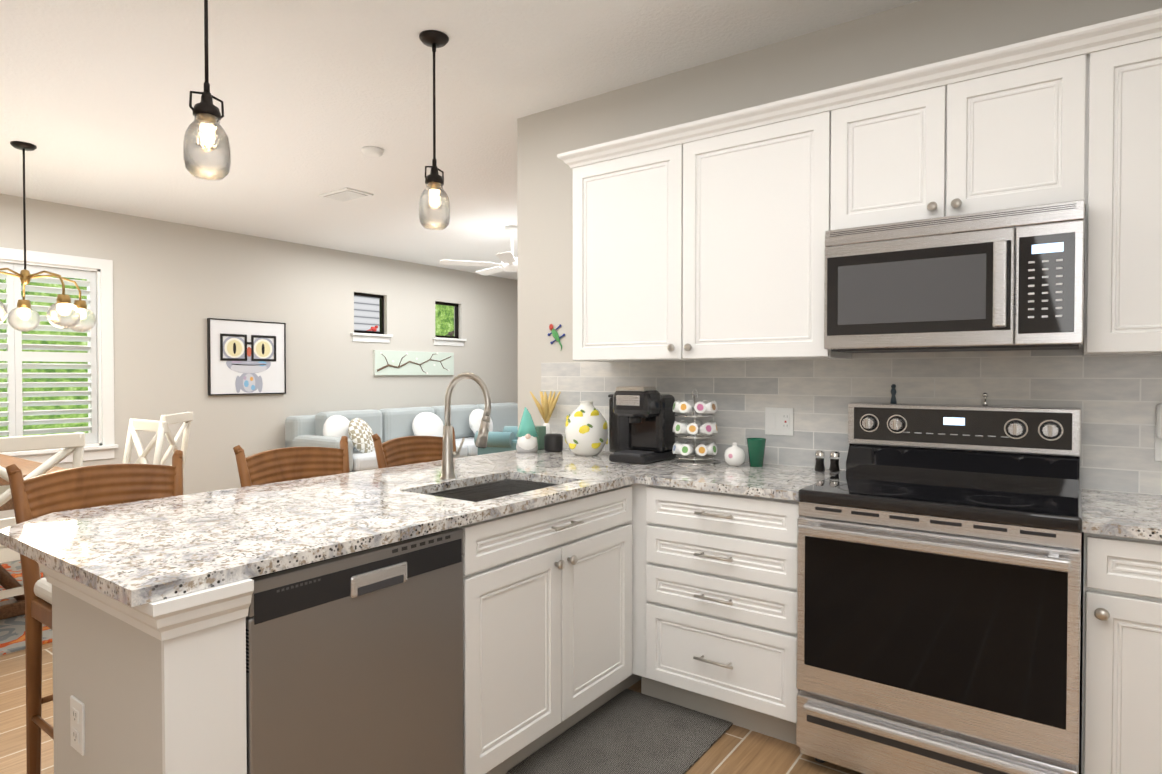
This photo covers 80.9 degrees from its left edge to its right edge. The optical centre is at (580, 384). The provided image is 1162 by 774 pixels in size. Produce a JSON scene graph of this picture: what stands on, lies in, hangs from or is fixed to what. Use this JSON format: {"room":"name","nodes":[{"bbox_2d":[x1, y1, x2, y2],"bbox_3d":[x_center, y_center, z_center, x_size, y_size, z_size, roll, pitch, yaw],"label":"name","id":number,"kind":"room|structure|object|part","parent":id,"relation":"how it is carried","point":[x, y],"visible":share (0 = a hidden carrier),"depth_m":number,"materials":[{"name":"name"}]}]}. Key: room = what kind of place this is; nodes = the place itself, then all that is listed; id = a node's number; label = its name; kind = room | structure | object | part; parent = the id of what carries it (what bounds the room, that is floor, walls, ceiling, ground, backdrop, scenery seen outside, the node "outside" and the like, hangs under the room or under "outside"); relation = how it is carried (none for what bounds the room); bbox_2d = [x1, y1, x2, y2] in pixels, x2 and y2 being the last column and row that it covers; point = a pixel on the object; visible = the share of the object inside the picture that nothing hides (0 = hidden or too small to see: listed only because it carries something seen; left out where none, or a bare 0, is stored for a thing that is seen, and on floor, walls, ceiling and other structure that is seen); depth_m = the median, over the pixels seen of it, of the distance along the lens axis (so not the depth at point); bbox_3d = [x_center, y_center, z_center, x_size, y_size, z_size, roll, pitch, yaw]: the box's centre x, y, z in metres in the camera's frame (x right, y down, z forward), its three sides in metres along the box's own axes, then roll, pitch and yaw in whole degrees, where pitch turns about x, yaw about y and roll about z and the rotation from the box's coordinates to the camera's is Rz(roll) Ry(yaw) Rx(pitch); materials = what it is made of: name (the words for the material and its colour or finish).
{"room":"dining room and kitchen","nodes":[
{"label":"dining room and kitchen","id":0,"kind":"room"},
{"bbox_2d":[0,194,517,518],"bbox_3d":[-3.737,-0.171,6.808,0.150,2.750,12.700,1,1,36],"label":"wall","id":1,"kind":"structure","parent":0,"point":[176,286],"depth_m":7.07,"materials":[{"name":"grey paint"}]},
{"bbox_2d":[0,247,117,462],"bbox_3d":[-4.789,-0.213,5.322,0.200,1.760,1.980,1,1,36],"label":"window","id":2,"kind":"structure","parent":1,"relation":"in","point":[102,269],"depth_m":5.99,"materials":[{"name":"white wood"}]},
{"bbox_2d":[0,262,96,443],"bbox_3d":[-4.786,-0.228,5.318,0.078,1.506,1.714,1,1,36],"label":"blinds","id":3,"kind":"object","parent":2,"relation":"attached to","point":[14,355],"visible":0.85,"depth_m":5.71,"materials":[{"name":"white paint"}]},
{"bbox_2d":[207,318,285,395],"bbox_3d":[-3.443,-0.280,7.050,0.038,0.764,0.804,1,1,36],"label":"framed picture","id":4,"kind":"object","parent":1,"relation":"attached to","point":[245,357],"visible":1,"depth_m":7.01,"materials":[{"name":"white"}]},
{"bbox_2d":[350,292,392,342],"bbox_3d":[-2.578,-0.815,8.304,0.150,0.590,0.580,1,1,36],"label":"window","id":5,"kind":"structure","parent":1,"relation":"in","point":[368,336],"depth_m":8.35,"materials":[{"name":"black glass"}]},
{"bbox_2d":[367,325,377,333],"bbox_3d":[-2.548,-0.675,8.338,0.042,0.108,0.178,1,1,36],"label":"figurine","id":6,"kind":"object","parent":5,"relation":"on","point":[373,329],"visible":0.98,"depth_m":8.33,"materials":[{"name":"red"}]},
{"bbox_2d":[373,350,453,374],"bbox_3d":[-2.137,-0.278,8.833,0.049,0.310,1.300,1,1,36],"label":"framed picture","id":7,"kind":"object","parent":1,"relation":"attached to","point":[389,362],"visible":1,"depth_m":8.77,"materials":[{"name":"white"}]},
{"bbox_2d":[433,301,466,345],"bbox_3d":[-1.829,-0.831,9.330,0.150,0.590,0.580,1,1,36],"label":"window","id":8,"kind":"structure","parent":1,"relation":"in","point":[455,340],"depth_m":9.38,"materials":[{"name":"black glass"}]},
{"bbox_2d":[0,0,919,279],"bbox_3d":[-0.323,-1.557,4.297,8.600,0.100,12.700,1,1,36],"label":"ceiling","id":9,"kind":"structure","parent":0,"point":[314,96],"depth_m":3.47,"materials":[{"name":"white paint"}]},
{"bbox_2d":[0,141,95,331],"bbox_3d":[-3.491,-0.928,4.304,0.738,1.158,0.726,1,1,36],"label":"dining chandelier","id":10,"kind":"object","parent":9,"relation":"hanging from","point":[63,312],"visible":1,"depth_m":4.28,"materials":[{"name":"glass"}]},
{"bbox_2d":[183,0,230,179],"bbox_3d":[-1.185,-1.064,2.155,0.132,0.819,0.132,1,1,36],"label":"pendant light","id":11,"kind":"object","parent":9,"relation":"hanging from","point":[206,151],"visible":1,"depth_m":2.12,"materials":[{"name":"clear glass"}]},
{"bbox_2d":[318,187,372,201],"bbox_3d":[-1.887,-1.517,5.463,0.380,0.018,0.250,1,1,36],"label":"ceiling vent","id":12,"kind":"object","parent":9,"relation":"in","point":[346,194],"visible":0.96,"depth_m":5.42,"materials":[{"name":"white plastic"}]},
{"bbox_2d":[362,146,383,156],"bbox_3d":[-1.336,-1.490,4.369,0.136,0.038,0.136,1,1,36],"label":"smoke detector","id":13,"kind":"object","parent":9,"relation":"attached to","point":[372,151],"visible":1,"depth_m":4.33,"materials":[{"name":"white plastic"}]},
{"bbox_2d":[419,30,449,229],"bbox_3d":[-0.628,-1.076,2.918,0.132,0.819,0.132,1,1,36],"label":"pendant light","id":14,"kind":"object","parent":9,"relation":"hanging from","point":[434,208],"visible":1,"depth_m":2.89,"materials":[{"name":"black metal"}]},
{"bbox_2d":[439,225,517,275],"bbox_3d":[-0.640,-1.325,6.714,1.356,0.440,1.296,1,1,36],"label":"ceiling fan","id":15,"kind":"object","parent":9,"relation":"hanging from","point":[509,261],"visible":0.79,"depth_m":6.58,"materials":[{"name":"white plastic"}]},
{"bbox_2d":[0,642,1079,773],"bbox_3d":[-0.323,1.272,4.342,8.600,0.060,12.700,1,1,36],"label":"floor","id":16,"kind":"structure","parent":0,"point":[733,749],"depth_m":2.40,"materials":[{"name":"brown wood"}]},
{"bbox_2d":[0,560,51,655],"bbox_3d":[-3.707,1.240,4.054,2.670,0.012,3.350,1,1,36],"label":"dining rug","id":17,"kind":"object","parent":16,"relation":"on","point":[12,634],"depth_m":3.46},
{"bbox_2d":[0,454,65,619],"bbox_3d":[-3.798,0.854,3.898,1.750,0.765,0.980,1,1,36],"label":"dining table","id":18,"kind":"object","parent":17,"relation":"on","point":[12,607],"visible":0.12,"depth_m":3.65,"materials":[{"name":"brown wood"}]},
{"bbox_2d":[0,432,84,598],"bbox_3d":[-2.836,0.739,3.381,0.532,1.004,0.500,1,1,36],"label":"dining chair","id":19,"kind":"object","parent":17,"relation":"on","point":[70,443],"visible":0.23,"depth_m":3.28,"materials":[{"name":"white paint"}]},
{"bbox_2d":[123,419,167,464],"bbox_3d":[-2.898,0.728,4.145,0.500,1.004,0.532,1,1,36],"label":"dining chair","id":20,"kind":"object","parent":17,"relation":"on","point":[160,428],"visible":0.29,"depth_m":4.30,"materials":[{"name":"white paint"}]},
{"bbox_2d":[160,411,192,494],"bbox_3d":[-3.245,0.713,5.042,0.532,1.004,0.500,0,1,-9],"label":"dining chair","id":21,"kind":"object","parent":17,"relation":"on","point":[186,418],"visible":0.21,"depth_m":5.11,"materials":[{"name":"white paint"}]},
{"bbox_2d":[6,450,182,773],"bbox_3d":[-1.431,0.759,2.158,0.517,1.037,0.507,1,1,36],"label":"bar stool","id":22,"kind":"object","parent":16,"relation":"on","point":[73,489],"visible":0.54,"depth_m":2.12,"materials":[{"name":"brown wood"}]},
{"bbox_2d":[233,436,349,486],"bbox_3d":[-1.024,0.750,2.716,0.517,1.037,0.507,1,1,36],"label":"bar stool","id":23,"kind":"object","parent":16,"relation":"on","point":[280,465],"visible":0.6,"depth_m":2.83,"materials":[{"name":"brown wood"}]},
{"bbox_2d":[246,528,463,773],"bbox_3d":[-0.752,0.845,1.859,0.604,0.872,0.620,1,1,36],"label":"dishwasher","id":24,"kind":"object","parent":16,"relation":"on","point":[354,662],"visible":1,"depth_m":1.66,"materials":[{"name":"grey metal"}]},
{"bbox_2d":[285,402,517,471],"bbox_3d":[-1.739,0.727,8.503,0.980,0.900,3.630,1,1,36],"label":"sofa","id":25,"kind":"object","parent":16,"relation":"on","point":[357,428],"visible":0.4,"depth_m":7.93,"materials":[{"name":"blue fabric"}]},
{"bbox_2d":[372,427,455,468],"bbox_3d":[-0.647,0.742,3.233,0.517,1.037,0.507,1,1,36],"label":"bar stool","id":26,"kind":"object","parent":16,"relation":"on","point":[405,450],"visible":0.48,"depth_m":3.33,"materials":[{"name":"brown wood"}]},
{"bbox_2d":[474,426,517,454],"bbox_3d":[-0.670,0.759,7.747,0.820,0.860,0.966,0,1,16],"label":"accent chair","id":27,"kind":"object","parent":16,"relation":"on","point":[505,440],"visible":0.12,"depth_m":7.35,"materials":[{"name":"fabric"}]},
{"bbox_2d":[0,8,1161,773],"bbox_3d":[0.466,0.110,1.782,3.430,2.344,2.396,1,1,36],"label":"kitchen cabinets","id":28,"kind":"object","parent":16,"relation":"on","point":[594,582],"visible":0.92,"depth_m":2.32,"materials":[{"name":"white paint"}]},
{"bbox_2d":[70,695,84,755],"bbox_3d":[-1.162,0.785,1.570,0.075,0.118,0.008,1,1,36],"label":"outlet","id":29,"kind":"object","parent":28,"relation":"attached to","point":[77,720],"visible":1,"depth_m":1.56,"materials":[{"name":"white plastic"}]},
{"bbox_3d":[-0.997,0.844,1.531,0.654,0.884,0.190,1,1,36],"label":"peninsula panel trim","id":30,"kind":"part","parent":28,"relation":"part of","materials":[{"name":"white paint"}]},
{"bbox_2d":[516,407,537,452],"bbox_3d":[-0.273,0.230,3.456,0.117,0.231,0.118,1,1,36],"label":"gnome figurine","id":31,"kind":"object","parent":28,"relation":"on","point":[527,434],"visible":1,"depth_m":3.42,"materials":[{"name":"teal"}]},
{"bbox_2d":[535,425,545,449],"bbox_3d":[-0.233,0.278,3.592,0.080,0.120,0.060,1,1,36],"label":"tin box","id":32,"kind":"object","parent":28,"relation":"on","point":[541,431],"visible":0.46,"depth_m":3.56,"materials":[{"name":"green metal"}]},
{"bbox_2d":[530,391,560,433],"bbox_3d":[-0.175,0.186,3.664,0.151,0.302,0.138,1,1,36],"label":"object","id":33,"kind":"object","parent":28,"relation":"on","point":[546,409],"visible":0.73,"depth_m":3.65,"materials":[{"name":"yellow plant"}]},
{"bbox_2d":[544,433,562,451],"bbox_3d":[-0.140,0.295,3.475,0.096,0.090,0.096,1,1,36],"label":"smart speaker","id":34,"kind":"object","parent":28,"relation":"on","point":[553,442],"visible":1,"depth_m":3.44},
{"bbox_2d":[0,447,1161,606],"bbox_3d":[0.476,0.382,1.774,3.400,0.030,2.387,1,1,36],"label":"countertop","id":35,"kind":"structure","parent":28,"relation":"on","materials":[{"name":"white stone"}]},
{"bbox_2d":[564,401,607,455],"bbox_3d":[0.026,0.211,3.328,0.216,0.262,0.216,1,1,36],"label":"vase","id":36,"kind":"object","parent":28,"relation":"on","point":[586,429],"visible":1,"depth_m":3.25,"materials":[{"name":"white ceramic"}]},
{"bbox_2d":[608,386,676,464],"bbox_3d":[0.262,0.176,3.143,0.252,0.338,0.300,1,1,36],"label":"coffee maker","id":37,"kind":"object","parent":28,"relation":"on","point":[641,420],"visible":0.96,"depth_m":3.09,"materials":[{"name":"black plastic"}]},
{"bbox_2d":[672,388,717,465],"bbox_3d":[0.504,0.179,3.015,0.197,0.335,0.197,1,1,36],"label":"carousel","id":38,"kind":"object","parent":28,"relation":"on","point":[702,449],"visible":1,"depth_m":2.96,"materials":[{"name":"silver metal"}]},
{"bbox_2d":[724,442,745,465],"bbox_3d":[0.663,0.298,2.938,0.094,0.100,0.095,1,1,36],"label":"sugar bowl","id":39,"kind":"object","parent":28,"relation":"on","point":[734,454],"visible":1,"depth_m":2.91,"materials":[{"name":"white ceramic"}]},
{"bbox_2d":[746,438,765,466],"bbox_3d":[0.750,0.290,2.913,0.084,0.118,0.084,1,1,36],"label":"cup","id":40,"kind":"object","parent":28,"relation":"on","point":[756,449],"visible":1,"depth_m":2.88,"materials":[{"name":"green plastic"}]},
{"bbox_2d":[765,407,793,435],"bbox_3d":[0.861,0.160,2.961,0.125,0.120,0.009,1,1,36],"label":"outlet","id":41,"kind":"object","parent":28,"relation":"attached to","point":[779,421],"visible":1,"depth_m":2.96,"materials":[{"name":"white plastic"}]},
{"bbox_2d":[815,450,824,471],"bbox_3d":[0.970,0.308,2.765,0.040,0.085,0.039,1,1,36],"label":"salt shaker","id":42,"kind":"object","parent":28,"relation":"on","point":[819,459],"visible":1,"depth_m":2.75,"materials":[{"name":"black glass"}]},
{"bbox_2d":[829,451,839,472],"bbox_3d":[1.020,0.309,2.740,0.040,0.085,0.039,1,1,36],"label":"pepper shaker","id":43,"kind":"object","parent":28,"relation":"on","point":[834,461],"visible":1,"depth_m":2.73,"materials":[{"name":"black glass"}]},
{"bbox_2d":[824,199,1084,352],"bbox_3d":[1.285,-0.338,2.378,0.757,0.434,0.437,1,1,36],"label":"over-the-range microwave","id":44,"kind":"object","parent":28,"relation":"attached to","point":[1010,279],"visible":1,"depth_m":2.21,"materials":[{"name":"silver metal"}]},
{"bbox_2d":[1154,425,1161,460],"bbox_3d":[1.904,0.191,2.202,0.075,0.118,0.008,1,1,36],"label":"outlet","id":45,"kind":"object","parent":28,"relation":"attached to","point":[1158,450],"visible":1,"depth_m":2.22,"materials":[{"name":"white plastic"}]},
{"bbox_2d":[1156,403,1161,438],"bbox_3d":[1.889,0.118,2.180,0.070,0.115,0.042,1,1,36],"label":"plug-in air freshener","id":46,"kind":"object","parent":45,"relation":"attached to","point":[1159,423],"visible":0.98,"depth_m":2.18,"materials":[{"name":"white plastic"}]},
{"bbox_2d":[507,689,732,773],"bbox_3d":[0.162,1.267,2.385,0.470,0.010,0.730,1,1,36],"label":"kitchen mat","id":47,"kind":"object","parent":16,"relation":"on","point":[627,731],"visible":1,"depth_m":2.41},
{"bbox_2d":[796,402,1081,773],"bbox_3d":[1.197,0.677,2.274,0.759,1.195,0.735,1,1,36],"label":"range","id":48,"kind":"object","parent":16,"relation":"on","point":[938,585],"visible":1,"depth_m":2.06,"materials":[{"name":"silver metal"}]},
{"bbox_2d":[890,384,987,405],"bbox_3d":[1.347,0.037,2.572,0.332,0.075,0.023,1,1,36],"label":"figurine","id":49,"kind":"object","parent":48,"relation":"on","point":[893,394],"visible":1,"depth_m":2.65,"materials":[{"name":"black"}]},
{"bbox_2d":[517,0,1161,751],"bbox_3d":[1.323,-0.108,2.724,4.060,2.750,0.140,1,1,36],"label":"wall","id":50,"kind":"structure","parent":0,"point":[911,36],"depth_m":3.15,"materials":[{"name":"grey paint"}]},
{"bbox_2d":[547,324,564,348],"bbox_3d":[-0.136,-0.257,3.688,0.121,0.148,0.016,1,1,36],"label":"wall decor","id":51,"kind":"object","parent":50,"relation":"attached to","point":[554,333],"visible":1,"depth_m":3.68,"materials":[{"name":"green"}]},
{"label":"outside","id":52,"kind":"structure","parent":0,"visible":0},
{"bbox_2d":[0,271,87,436],"bbox_3d":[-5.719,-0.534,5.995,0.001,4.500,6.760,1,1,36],"label":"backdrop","id":53,"kind":"structure","parent":52,"point":[41,426],"depth_m":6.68,"materials":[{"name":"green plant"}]},
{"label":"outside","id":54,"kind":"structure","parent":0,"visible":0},
{"bbox_2d":[354,296,378,331],"bbox_3d":[-2.740,-1.034,9.224,0.001,2.000,1.180,1,1,36],"label":"house exterior","id":55,"kind":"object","parent":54,"point":[363,313],"depth_m":9.06,"materials":[{"name":"white"}]},
{"bbox_2d":[435,304,453,335],"bbox_3d":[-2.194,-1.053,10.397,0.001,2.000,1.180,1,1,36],"label":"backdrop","id":56,"kind":"structure","parent":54,"point":[446,318],"depth_m":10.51,"materials":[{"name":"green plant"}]}
]}

